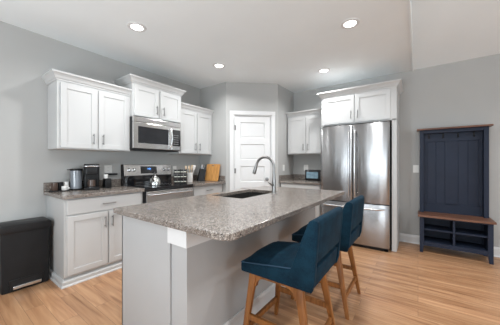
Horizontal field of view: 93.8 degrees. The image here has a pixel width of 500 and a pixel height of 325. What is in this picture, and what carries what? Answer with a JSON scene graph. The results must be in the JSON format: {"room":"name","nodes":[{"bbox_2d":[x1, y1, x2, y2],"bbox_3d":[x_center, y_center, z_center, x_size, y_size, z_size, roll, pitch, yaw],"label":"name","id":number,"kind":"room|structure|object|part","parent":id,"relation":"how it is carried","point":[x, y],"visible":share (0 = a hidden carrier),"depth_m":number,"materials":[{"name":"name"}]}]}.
{"room":"kitchen","nodes":[
{"label":"kitchen","id":0,"kind":"room"},
{"bbox_2d":[0,21,199,221],"bbox_3d":[-2.632,-0.135,2.456,0.100,2.790,8.120,0,0,36],"label":"wall","id":1,"kind":"structure","parent":0,"point":[27,162],"depth_m":2.66,"materials":[{"name":"grey paint"}]},
{"bbox_2d":[43,179,120,191],"bbox_3d":[-2.130,0.273,3.051,0.020,0.100,0.863,0,0,36],"label":"backsplash","id":2,"kind":"structure","parent":1,"relation":"attached to","point":[115,182],"depth_m":3.01,"materials":[{"name":"stone"}]},
{"bbox_2d":[41,69,131,151],"bbox_3d":[-1.996,-0.582,2.923,0.388,0.838,0.853,0,0,36],"label":"upper cabinet","id":3,"kind":"object","parent":1,"relation":"attached to","point":[85,114],"visible":1,"depth_m":2.76,"materials":[{"name":"white paint"}]},
{"bbox_3d":[-1.972,-0.533,2.706,0.020,0.713,0.356,0,0,36],"label":"door","id":4,"kind":"part","parent":3,"relation":"part of","materials":[{"name":"white paint"}]},
{"bbox_3d":[-1.996,-0.957,2.923,0.388,0.088,0.853,0,0,36],"label":"crown moulding","id":5,"kind":"part","parent":3,"relation":"part of","materials":[{"name":"white paint"}]},
{"bbox_3d":[-2.006,-0.165,2.966,0.300,0.002,0.759,0,0,36],"label":"underside panel","id":6,"kind":"part","parent":3,"relation":"part of","materials":[{"name":"white wood"}]},
{"bbox_3d":[-1.750,-0.533,3.015,0.020,0.713,0.361,0,0,36],"label":"door","id":7,"kind":"part","parent":3,"relation":"part of","materials":[{"name":"white paint"}]},
{"bbox_2d":[104,165,111,172],"bbox_3d":[-1.981,0.080,3.269,0.008,0.105,0.100,0,0,36],"label":"wall outlet","id":8,"kind":"object","parent":1,"relation":"attached to","point":[107,168],"visible":1,"depth_m":3.27,"materials":[{"name":"white plastic"}]},
{"bbox_2d":[114,73,185,123],"bbox_3d":[-1.489,-0.914,3.578,0.448,0.540,0.916,0,0,36],"label":"upper cabinet","id":9,"kind":"object","parent":1,"relation":"attached to","point":[150,99],"visible":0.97,"depth_m":3.38,"materials":[{"name":"white paint"}]},
{"bbox_3d":[-1.460,-0.865,3.316,0.020,0.416,0.364,0,0,36],"label":"door","id":10,"kind":"part","parent":9,"relation":"part of","materials":[{"name":"white paint"}]},
{"bbox_3d":[-1.489,-1.140,3.578,0.448,0.088,0.916,0,0,36],"label":"crown moulding","id":11,"kind":"part","parent":9,"relation":"part of","materials":[{"name":"white paint"}]},
{"bbox_2d":[130,116,180,151],"bbox_3d":[-1.475,-0.411,3.545,0.479,0.448,0.775,0,0,36],"label":"microwave oven","id":12,"kind":"object","parent":9,"relation":"attached to","point":[146,135],"visible":0.96,"depth_m":3.38,"materials":[{"name":"metal"}]},
{"bbox_3d":[-1.395,-0.387,3.380,0.030,0.356,0.600,0,0,36],"label":"door","id":13,"kind":"part","parent":12,"relation":"part of","materials":[{"name":"metal"}]},
{"bbox_3d":[-1.200,-0.386,3.575,0.068,0.305,0.026,0,0,36],"label":"handle","id":14,"kind":"part","parent":12,"relation":"part of","materials":[{"name":"metal"}]},
{"bbox_3d":[-1.169,-0.387,3.696,0.030,0.356,0.173,0,0,36],"label":"control panel","id":15,"kind":"part","parent":12,"relation":"part of","materials":[{"name":"metal"}]},
{"bbox_3d":[-1.232,-0.865,3.634,0.020,0.416,0.364,0,0,36],"label":"door","id":16,"kind":"part","parent":9,"relation":"part of","materials":[{"name":"white paint"}]},
{"bbox_2d":[171,175,197,181],"bbox_3d":[-1.198,0.273,4.349,0.020,0.100,0.688,0,0,36],"label":"backsplash","id":17,"kind":"structure","parent":1,"relation":"attached to","point":[194,176],"depth_m":4.34,"materials":[{"name":"stone"}]},
{"bbox_2d":[167,102,213,154],"bbox_3d":[-1.057,-0.582,4.228,0.385,0.838,0.756,0,0,36],"label":"upper cabinet","id":18,"kind":"object","parent":1,"relation":"attached to","point":[196,122],"visible":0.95,"depth_m":4.10,"materials":[{"name":"white paint"}]},
{"bbox_3d":[-1.044,-0.533,3.998,0.020,0.713,0.341,0,0,36],"label":"door","id":19,"kind":"part","parent":18,"relation":"part of","materials":[{"name":"white paint"}]},
{"bbox_3d":[-0.925,-0.957,4.131,0.058,0.088,0.752,0,0,36],"label":"crown moulding","id":20,"kind":"part","parent":18,"relation":"part of","materials":[{"name":"white paint"}]},
{"bbox_3d":[-0.837,-0.533,4.286,0.020,0.713,0.341,0,0,36],"label":"door","id":21,"kind":"part","parent":18,"relation":"part of","materials":[{"name":"white paint"}]},
{"bbox_2d":[200,82,293,191],"bbox_3d":[-0.012,-0.110,4.571,1.924,2.740,0.564,0,0,-8],"label":"wall","id":22,"kind":"structure","parent":0,"point":[223,98],"depth_m":4.35,"materials":[{"name":"grey paint"}]},
{"bbox_2d":[204,176,224,180],"bbox_3d":[-0.727,0.273,4.448,0.670,0.100,0.020,0,0,36],"label":"backsplash","id":23,"kind":"structure","parent":22,"relation":"attached to","point":[221,178],"depth_m":4.29,"materials":[{"name":"stone"}]},
{"bbox_2d":[234,116,269,189],"bbox_3d":[0.045,0.191,4.297,0.669,2.118,0.106,0,0,-6],"label":"door","id":24,"kind":"structure","parent":22,"relation":"in","point":[252,133],"depth_m":4.32,"materials":[{"name":"white paint"}]},
{"bbox_2d":[230,111,274,190],"bbox_3d":[0.045,0.150,4.343,0.840,2.220,0.120,0,0,-6],"label":"trim","id":25,"kind":"structure","parent":22,"relation":"attached to","point":[233,114],"depth_m":4.27,"materials":[{"name":"white paint"}]},
{"bbox_2d":[279,174,293,180],"bbox_3d":[0.739,0.273,4.645,0.020,0.100,0.629,0,0,36],"label":"backsplash","id":26,"kind":"structure","parent":22,"relation":"attached to","point":[291,176],"depth_m":4.60,"materials":[{"name":"stone"}]},
{"bbox_2d":[0,0,499,92],"bbox_3d":[0.696,-2.268,0.129,8.220,1.625,8.220,0,0,36],"label":"ceiling","id":27,"kind":"structure","parent":0,"point":[285,43],"depth_m":2.77,"materials":[{"name":"paint"}]},
{"bbox_2d":[127,22,145,31],"bbox_3d":[-1.226,-1.476,2.537,0.190,0.008,0.190,0,0,36],"label":"recessed light","id":28,"kind":"object","parent":27,"relation":"in","point":[135,26],"visible":1,"depth_m":2.52,"materials":[{"name":"white paint"}]},
{"bbox_2d":[213,63,224,67],"bbox_3d":[-0.468,-1.476,3.534,0.190,0.008,0.190,0,0,36],"label":"recessed light","id":29,"kind":"object","parent":27,"relation":"in","point":[216,65],"visible":1,"depth_m":3.52,"materials":[{"name":"white paint"}]},
{"bbox_2d":[318,68,329,72],"bbox_3d":[1.178,-1.476,3.724,0.190,0.008,0.190,0,0,36],"label":"recessed light","id":30,"kind":"object","parent":27,"relation":"in","point":[323,70],"visible":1,"depth_m":3.71,"materials":[{"name":"white paint"}]},
{"bbox_2d":[340,18,359,28],"bbox_3d":[1.057,-1.476,2.474,0.190,0.008,0.190,0,0,36],"label":"recessed light","id":31,"kind":"object","parent":27,"relation":"in","point":[350,23],"visible":1,"depth_m":2.46,"materials":[{"name":"white paint"}]},
{"bbox_2d":[408,0,413,70],"bbox_3d":[0.245,-1.477,0.452,0.016,0.018,8.020,0,0,36],"label":"trim","id":32,"kind":"structure","parent":27,"relation":"attached to","point":[409,2],"depth_m":2.58,"materials":[{"name":"paint"}]},
{"bbox_2d":[0,241,499,324],"bbox_3d":[0.696,1.310,0.129,8.220,0.100,8.220,0,0,36],"label":"floor","id":33,"kind":"structure","parent":0,"point":[408,285],"depth_m":2.23,"materials":[{"name":"brown wood"}]},
{"bbox_2d":[0,217,51,294],"bbox_3d":[-2.359,0.932,2.444,0.312,0.655,0.399,0,0,36],"label":"trash can","id":34,"kind":"object","parent":33,"relation":"on","point":[24,243],"visible":1,"depth_m":2.36,"materials":[{"name":"black plastic"}]},
{"bbox_3d":[-2.367,0.642,2.450,0.292,0.075,0.399,0,0,36],"label":"lid","id":35,"kind":"part","parent":34,"relation":"part of","materials":[{"name":"black plastic"}]},
{"bbox_2d":[47,192,141,288],"bbox_3d":[-1.876,0.811,2.866,0.646,0.898,0.868,0,0,36],"label":"base cabinet","id":36,"kind":"object","parent":33,"relation":"on","point":[86,233],"visible":0.75,"depth_m":2.56,"materials":[{"name":"white paint"}]},
{"bbox_3d":[-1.886,1.227,2.873,0.620,0.066,0.868,0,0,36],"label":"plinth moulding","id":37,"kind":"part","parent":36,"relation":"part of","materials":[{"name":"white paint"}]},
{"bbox_3d":[-1.762,0.852,2.552,0.020,0.607,0.382,0,0,36],"label":"door","id":38,"kind":"part","parent":36,"relation":"part of","materials":[{"name":"white paint"}]},
{"bbox_2d":[43,179,144,199],"bbox_3d":[-1.876,0.292,2.869,0.645,0.138,0.863,0,0,36],"label":"countertop","id":39,"kind":"structure","parent":36,"relation":"on","point":[116,188],"depth_m":2.71,"materials":[{"name":"stone"}]},
{"bbox_2d":[67,168,82,189],"bbox_3d":[-2.143,0.193,2.866,0.130,0.262,0.153,0,0,36],"label":"canister","id":40,"kind":"object","parent":39,"relation":"on","point":[75,174],"visible":0.98,"depth_m":2.83,"materials":[{"name":"silver metal"}]},
{"bbox_3d":[-2.143,0.073,2.866,0.130,0.024,0.153,0,0,36],"label":"lid","id":41,"kind":"part","parent":40,"relation":"part of","materials":[{"name":"black plastic"}]},
{"bbox_3d":[-2.136,0.196,2.875,0.122,0.220,0.122,0,0,36],"label":"tank","id":42,"kind":"part","parent":40,"relation":"part of","materials":[{"name":"silver metal"}]},
{"bbox_2d":[84,164,99,189],"bbox_3d":[-1.991,0.165,2.944,0.165,0.318,0.240,0,0,-34],"label":"coffee machine","id":43,"kind":"object","parent":39,"relation":"on","point":[91,171],"visible":1,"depth_m":2.88,"materials":[{"name":"black plastic"}]},
{"bbox_2d":[87,180,94,186],"bbox_3d":[-1.968,0.244,2.905,0.097,0.085,0.076,0,0,36],"label":"mug","id":44,"kind":"object","parent":43,"relation":"on","point":[91,183],"visible":1,"depth_m":2.87,"materials":[{"name":"brown ceramic"}]},
{"bbox_3d":[-1.988,0.015,2.940,0.157,0.020,0.221,0,0,-34],"label":"lid","id":45,"kind":"part","parent":43,"relation":"part of","materials":[{"name":"black plastic"}]},
{"bbox_2d":[102,178,111,187],"bbox_3d":[-1.896,0.261,3.103,0.090,0.125,0.080,0,0,36],"label":"box","id":46,"kind":"object","parent":39,"relation":"on","point":[106,183],"visible":1,"depth_m":3.08,"materials":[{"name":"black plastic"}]},
{"bbox_3d":[-2.221,0.319,2.737,0.110,0.010,0.190,0,0,36],"label":"tray","id":47,"kind":"object","parent":39,"relation":"on","visible":0},
{"bbox_2d":[48,183,57,190],"bbox_3d":[-2.242,0.267,2.673,0.059,0.092,0.080,0,0,9],"label":"mug","id":48,"kind":"object","parent":47,"relation":"on","point":[54,186],"visible":1,"depth_m":2.66,"materials":[{"name":"brown ceramic"}]},
{"bbox_2d":[58,182,62,189],"bbox_3d":[-2.229,0.268,2.754,0.072,0.090,0.069,0,0,36],"label":"mug","id":49,"kind":"object","parent":47,"relation":"on","point":[60,184],"visible":0.62,"depth_m":2.73,"materials":[{"name":"black ceramic"}]},
{"bbox_2d":[61,186,69,189],"bbox_3d":[-2.170,0.288,2.755,0.077,0.050,0.056,0,0,-38],"label":"mug","id":50,"kind":"object","parent":47,"relation":"on","point":[62,187],"visible":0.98,"depth_m":2.73,"materials":[{"name":"white ceramic"}]},
{"bbox_3d":[-1.646,0.453,2.714,0.020,0.154,0.781,0,0,36],"label":"drawer","id":51,"kind":"part","parent":36,"relation":"part of","materials":[{"name":"white paint"}]},
{"bbox_3d":[-1.530,0.852,2.876,0.020,0.607,0.382,0,0,36],"label":"door","id":52,"kind":"part","parent":36,"relation":"part of","materials":[{"name":"white paint"}]},
{"bbox_2d":[121,164,192,203],"bbox_3d":[-1.367,0.637,3.540,0.680,1.246,0.817,0,0,36],"label":"electric range","id":53,"kind":"object","parent":33,"relation":"on","point":[138,176],"visible":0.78,"depth_m":3.48,"materials":[{"name":"silver metal"}]},
{"bbox_2d":[149,172,160,185],"bbox_3d":[-1.376,0.217,3.394,0.164,0.206,0.160,0,0,44],"label":"kettle","id":54,"kind":"object","parent":53,"relation":"on","point":[154,181],"visible":1,"depth_m":3.34,"materials":[{"name":"silver metal"}]},
{"bbox_2d":[127,182,192,190],"bbox_3d":[-1.364,0.337,3.539,0.565,0.034,0.815,0,0,36],"label":"cooktop","id":55,"kind":"object","parent":53,"relation":"in","point":[165,186],"depth_m":3.41,"materials":[{"name":"black glass"}]},
{"bbox_3d":[-1.132,0.690,3.387,0.020,0.631,0.783,0,0,36],"label":"oven door","id":56,"kind":"part","parent":53,"relation":"part of","materials":[{"name":"metal"}]},
{"bbox_3d":[-1.114,0.420,3.360,0.060,0.025,0.715,0,0,36],"label":"handle","id":57,"kind":"part","parent":53,"relation":"part of","materials":[{"name":"metal"}]},
{"bbox_2d":[193,184,221,195],"bbox_3d":[-0.936,0.811,4.174,0.645,0.898,0.706,0,0,36],"label":"base cabinet","id":58,"kind":"object","parent":33,"relation":"on","point":[216,188],"visible":0.2,"depth_m":3.96,"materials":[{"name":"white paint"}]},
{"bbox_2d":[171,175,225,185],"bbox_3d":[-0.925,0.292,4.166,0.678,0.138,0.709,0,0,36],"label":"countertop","id":59,"kind":"structure","parent":58,"relation":"on","point":[221,180],"depth_m":4.12,"materials":[{"name":"stone"}]},
{"bbox_2d":[174,169,186,183],"bbox_3d":[-1.109,0.204,3.720,0.201,0.232,0.064,0,0,-18],"label":"spice rack","id":60,"kind":"object","parent":59,"relation":"on","point":[180,173],"visible":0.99,"depth_m":3.69,"materials":[{"name":"black plastic"}]},
{"bbox_2d":[187,172,192,181],"bbox_3d":[-1.045,0.241,4.074,0.104,0.165,0.104,0,0,36],"label":"utensil crock","id":61,"kind":"object","parent":59,"relation":"on","point":[189,175],"visible":0.85,"depth_m":4.04,"materials":[{"name":"white ceramic"}]},
{"bbox_2d":[197,168,205,180],"bbox_3d":[-0.902,0.207,4.338,0.153,0.234,0.104,0,0,-26],"label":"knife block","id":62,"kind":"object","parent":59,"relation":"on","point":[201,175],"visible":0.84,"depth_m":4.29,"materials":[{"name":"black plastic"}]},
{"bbox_2d":[205,164,219,180],"bbox_3d":[-0.697,0.167,4.337,0.330,0.311,0.079,0,0,36],"label":"cutting board","id":63,"kind":"object","parent":59,"relation":"on","point":[212,172],"visible":0.99,"depth_m":4.32,"materials":[{"name":"brown wood"}]},
{"bbox_2d":[122,206,315,324],"bbox_3d":[-0.056,0.822,2.472,0.786,0.876,2.172,0,0,36],"label":"kitchen island","id":64,"kind":"object","parent":33,"relation":"on","point":[170,276],"visible":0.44,"depth_m":1.61,"materials":[{"name":"grey paint"}]},
{"bbox_2d":[113,186,344,240],"bbox_3d":[0.061,0.364,2.375,1.190,0.038,2.230,0,0,36],"label":"island countertop","id":65,"kind":"structure","parent":64,"relation":"on","point":[215,216],"depth_m":1.72,"materials":[{"name":"stone"}]},
{"bbox_2d":[222,192,267,198],"bbox_3d":[-0.038,0.490,2.729,0.449,0.212,0.764,0,0,36],"label":"sink","id":66,"kind":"object","parent":65,"relation":"in","point":[247,194],"visible":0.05,"depth_m":3.06,"materials":[{"name":"metal"}]},
{"bbox_2d":[253,156,275,193],"bbox_3d":[0.137,0.127,2.704,0.323,0.434,0.157,0,0,36],"label":"kitchen faucet","id":67,"kind":"object","parent":65,"relation":"on","point":[273,184],"visible":0.99,"depth_m":2.66,"materials":[{"name":"silver metal"}]},
{"bbox_3d":[0.176,0.002,2.736,0.266,0.184,0.029,0,0,36],"label":"spout","id":68,"kind":"part","parent":67,"relation":"part of","materials":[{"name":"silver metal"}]},
{"bbox_3d":[0.198,1.195,2.289,0.161,0.130,2.172,0,0,36],"label":"baseboard","id":69,"kind":"part","parent":64,"relation":"part of","materials":[{"name":"white paint"}]},
{"bbox_2d":[241,206,342,324],"bbox_3d":[0.294,0.784,1.621,0.546,0.952,0.514,0,0,36],"label":"bar stool","id":70,"kind":"object","parent":33,"relation":"on","point":[299,267],"visible":1,"depth_m":1.46,"materials":[{"name":"blue fabric"}]},
{"bbox_3d":[-0.002,0.988,1.587,0.129,0.545,0.053,0,0,8],"label":"leg","id":71,"kind":"part","parent":70,"relation":"part of","materials":[{"name":"brown wood"}]},
{"bbox_2d":[245,241,299,267],"bbox_3d":[0.259,0.632,1.646,0.422,0.106,0.490,0,0,36],"label":"seat cushion","id":72,"kind":"object","parent":70,"relation":"on","point":[278,254],"depth_m":1.54,"materials":[{"name":"blue fabric"}]},
{"bbox_3d":[0.282,0.662,1.630,0.487,0.112,0.506,0,0,36],"label":"seat","id":73,"kind":"part","parent":70,"relation":"part of","materials":[{"name":"blue fabric"}]},
{"bbox_3d":[0.231,0.988,1.912,0.053,0.545,0.129,0,0,-27],"label":"leg","id":74,"kind":"part","parent":70,"relation":"part of","materials":[{"name":"brown wood"}]},
{"bbox_3d":[0.317,0.988,1.357,0.049,0.545,0.158,0,0,-34],"label":"leg","id":75,"kind":"part","parent":70,"relation":"part of","materials":[{"name":"brown wood"}]},
{"bbox_3d":[0.551,0.988,1.684,0.158,0.545,0.049,0,0,15],"label":"leg","id":76,"kind":"part","parent":70,"relation":"part of","materials":[{"name":"brown wood"}]},
{"bbox_3d":[0.461,0.433,1.501,0.134,0.249,0.504,0,0,36],"label":"backrest","id":77,"kind":"part","parent":70,"relation":"part of","materials":[{"name":"blue fabric"}]},
{"bbox_2d":[281,183,320,217],"bbox_3d":[1.052,0.811,4.409,0.776,0.898,0.645,0,0,36],"label":"base cabinet","id":78,"kind":"object","parent":33,"relation":"on","point":[307,186],"visible":0.02,"depth_m":4.09,"materials":[{"name":"white paint"}]},
{"bbox_2d":[279,174,320,184],"bbox_3d":[1.050,0.292,4.419,0.790,0.138,0.634,0,0,36],"label":"countertop","id":79,"kind":"structure","parent":78,"relation":"on","point":[291,178],"depth_m":4.46,"materials":[{"name":"stone"}]},
{"bbox_2d":[305,170,320,180],"bbox_3d":[1.234,0.221,4.415,0.345,0.205,0.227,0,0,36],"label":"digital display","id":80,"kind":"object","parent":79,"relation":"on","point":[315,175],"visible":0.68,"depth_m":4.34,"materials":[{"name":"black plastic"}]},
{"bbox_3d":[0.891,0.453,4.186,0.732,0.154,0.020,0,0,36],"label":"drawer","id":81,"kind":"part","parent":78,"relation":"part of","materials":[{"name":"white paint"}]},
{"bbox_3d":[1.044,0.852,4.076,0.355,0.607,0.020,0,0,36],"label":"door","id":82,"kind":"part","parent":78,"relation":"part of","materials":[{"name":"white paint"}]},
{"bbox_2d":[291,195,363,319],"bbox_3d":[0.740,0.784,2.220,0.546,0.952,0.514,0,0,36],"label":"bar stool","id":83,"kind":"object","parent":33,"relation":"on","point":[352,219],"visible":0.47,"depth_m":1.96,"materials":[{"name":"blue fabric"}]},
{"bbox_2d":[294,224,307,234],"bbox_3d":[0.705,0.632,2.245,0.422,0.106,0.490,0,0,36],"label":"seat cushion","id":84,"kind":"object","parent":83,"relation":"on","point":[301,231],"depth_m":2.18,"materials":[{"name":"blue fabric"}]},
{"bbox_3d":[0.728,0.662,2.229,0.487,0.112,0.506,0,0,36],"label":"seat","id":85,"kind":"part","parent":83,"relation":"part of","materials":[{"name":"blue fabric"}]},
{"bbox_3d":[0.763,0.988,1.956,0.049,0.545,0.158,0,0,-34],"label":"leg","id":86,"kind":"part","parent":83,"relation":"part of","materials":[{"name":"brown wood"}]},
{"bbox_3d":[0.998,0.988,2.283,0.158,0.545,0.049,0,0,15],"label":"leg","id":87,"kind":"part","parent":83,"relation":"part of","materials":[{"name":"brown wood"}]},
{"bbox_3d":[0.907,0.433,2.100,0.134,0.249,0.504,0,0,36],"label":"backrest","id":88,"kind":"part","parent":83,"relation":"part of","materials":[{"name":"blue fabric"}]},
{"bbox_2d":[321,121,391,251],"bbox_3d":[1.730,0.328,3.805,0.982,1.864,0.760,0,0,36],"label":"refrigerator","id":89,"kind":"object","parent":33,"relation":"on","point":[356,160],"visible":0.8,"depth_m":3.47,"materials":[{"name":"metal"}]},
{"bbox_3d":[1.374,-0.003,3.733,0.488,1.178,0.072,0,0,36],"label":"door","id":90,"kind":"part","parent":89,"relation":"part of","materials":[{"name":"metal"}]},
{"bbox_3d":[1.501,0.005,3.558,0.024,1.018,0.084,0,0,36],"label":"handle","id":91,"kind":"part","parent":89,"relation":"part of","materials":[{"name":"metal"}]},
{"bbox_3d":[1.569,0.005,3.509,0.024,1.018,0.084,0,0,36],"label":"handle","id":92,"kind":"part","parent":89,"relation":"part of","materials":[{"name":"metal"}]},
{"bbox_3d":[1.574,0.904,3.588,0.982,0.612,0.074,0,0,36],"label":"freezer drawer","id":93,"kind":"part","parent":89,"relation":"part of","materials":[{"name":"metal"}]},
{"bbox_3d":[1.775,-0.003,3.445,0.488,1.178,0.072,0,0,36],"label":"door","id":94,"kind":"part","parent":89,"relation":"part of","materials":[{"name":"metal"}]},
{"bbox_2d":[317,79,403,251],"bbox_3d":[1.805,0.040,3.862,1.196,2.441,0.655,0,0,36],"label":"tall cabinet","id":95,"kind":"object","parent":33,"relation":"on","point":[375,102],"visible":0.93,"depth_m":3.52,"materials":[{"name":"white paint"}]},
{"bbox_3d":[1.431,-0.857,3.786,0.472,0.427,0.020,0,0,36],"label":"door","id":96,"kind":"part","parent":95,"relation":"part of","materials":[{"name":"white paint"}]},
{"bbox_3d":[1.826,-0.625,3.890,1.044,0.002,0.570,0,0,36],"label":"underside panel","id":97,"kind":"part","parent":95,"relation":"part of","materials":[{"name":"white wood"}]},
{"bbox_3d":[1.805,-1.137,3.862,1.196,0.088,0.655,0,0,36],"label":"crown moulding","id":98,"kind":"part","parent":95,"relation":"part of","materials":[{"name":"white paint"}]},
{"bbox_3d":[1.826,-0.857,3.502,0.472,0.427,0.020,0,0,36],"label":"door","id":99,"kind":"part","parent":95,"relation":"part of","materials":[{"name":"white paint"}]},
{"bbox_2d":[417,124,496,264],"bbox_3d":[2.825,0.371,3.262,0.815,1.777,0.395,0,0,36],"label":"hall tree","id":100,"kind":"object","parent":33,"relation":"on","point":[453,213],"visible":1,"depth_m":3.32,"materials":[{"name":"blue paint"}]},
{"bbox_3d":[2.616,0.117,3.566,0.050,1.225,0.125,0,0,36],"label":"post","id":101,"kind":"part","parent":100,"relation":"part of","materials":[{"name":"blue paint"}]},
{"bbox_3d":[2.458,1.008,3.347,0.050,0.505,0.045,0,0,36],"label":"leg","id":102,"kind":"part","parent":100,"relation":"part of","materials":[{"name":"blue paint"}]},
{"bbox_3d":[2.921,0.117,3.395,0.645,1.225,0.041,0,0,36],"label":"panel","id":103,"kind":"part","parent":100,"relation":"part of","materials":[{"name":"blue paint"}]},
{"bbox_3d":[2.900,-0.470,3.366,0.745,0.050,0.120,0,0,36],"label":"rail","id":104,"kind":"part","parent":100,"relation":"part of","materials":[{"name":"blue paint"}]},
{"bbox_2d":[417,124,493,131],"bbox_3d":[2.889,-0.506,3.351,0.815,0.022,0.175,0,0,36],"label":"shelf","id":105,"kind":"object","parent":100,"relation":"attached to","point":[484,126],"depth_m":3.28,"materials":[{"name":"brown wood"}]},
{"bbox_3d":[2.824,0.741,3.260,0.789,0.028,0.390,0,0,36],"label":"bench seat","id":106,"kind":"part","parent":100,"relation":"part of","materials":[{"name":"brown wood"}]},
{"bbox_3d":[3.204,1.008,3.193,0.050,0.505,0.045,0,0,36],"label":"leg","id":107,"kind":"part","parent":100,"relation":"part of","materials":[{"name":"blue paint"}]},
{"bbox_3d":[3.180,0.117,3.161,0.050,1.225,0.125,0,0,36],"label":"post","id":108,"kind":"part","parent":100,"relation":"part of","materials":[{"name":"blue paint"}]},
{"bbox_3d":[3.115,0.948,3.070,0.030,0.385,0.280,0,0,36],"label":"panel","id":109,"kind":"part","parent":100,"relation":"part of","materials":[{"name":"blue paint"}]},
{"bbox_3d":[3.023,1.008,2.942,0.050,0.505,0.045,0,0,36],"label":"leg","id":110,"kind":"part","parent":100,"relation":"part of","materials":[{"name":"blue paint"}]},
{"bbox_2d":[294,54,499,246],"bbox_3d":[3.063,-0.135,3.426,8.220,2.790,0.100,0,0,36],"label":"wall","id":111,"kind":"structure","parent":0,"point":[465,92],"depth_m":3.55,"materials":[{"name":"grey paint"}]},
{"bbox_2d":[294,174,304,178],"bbox_3d":[1.238,0.273,4.662,0.769,0.100,0.020,0,0,36],"label":"backsplash","id":112,"kind":"structure","parent":111,"relation":"attached to","point":[296,176],"depth_m":4.81,"materials":[{"name":"stone"}]},
{"bbox_2d":[286,108,321,154],"bbox_3d":[1.133,-0.587,4.522,0.776,0.818,0.365,0,0,36],"label":"upper cabinet","id":113,"kind":"object","parent":111,"relation":"attached to","point":[304,127],"visible":0.81,"depth_m":4.41,"materials":[{"name":"white paint"}]},
{"bbox_3d":[0.905,-0.538,4.521,0.363,0.693,0.020,0,0,36],"label":"door","id":114,"kind":"part","parent":113,"relation":"part of","materials":[{"name":"white paint"}]},
{"bbox_3d":[1.044,-0.952,4.398,0.776,0.088,0.058,0,0,36],"label":"crown moulding","id":115,"kind":"part","parent":113,"relation":"part of","materials":[{"name":"white paint"}]},
{"bbox_3d":[1.205,-0.538,4.305,0.361,0.693,0.020,0,0,36],"label":"door","id":116,"kind":"part","parent":113,"relation":"part of","materials":[{"name":"white paint"}]},
{"bbox_2d":[413,165,418,172],"bbox_3d":[2.612,0.085,3.683,0.075,0.118,0.009,0,0,36],"label":"light switch","id":117,"kind":"object","parent":111,"relation":"attached to","point":[415,167],"visible":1,"depth_m":3.68,"materials":[{"name":"white plastic"}]},
{"bbox_2d":[399,233,499,257],"bbox_3d":[4.356,1.195,2.420,4.745,0.130,0.028,0,0,36],"label":"baseboard","id":118,"kind":"structure","parent":111,"relation":"attached to","point":[415,239],"depth_m":3.69,"materials":[{"name":"white paint"}]}
]}

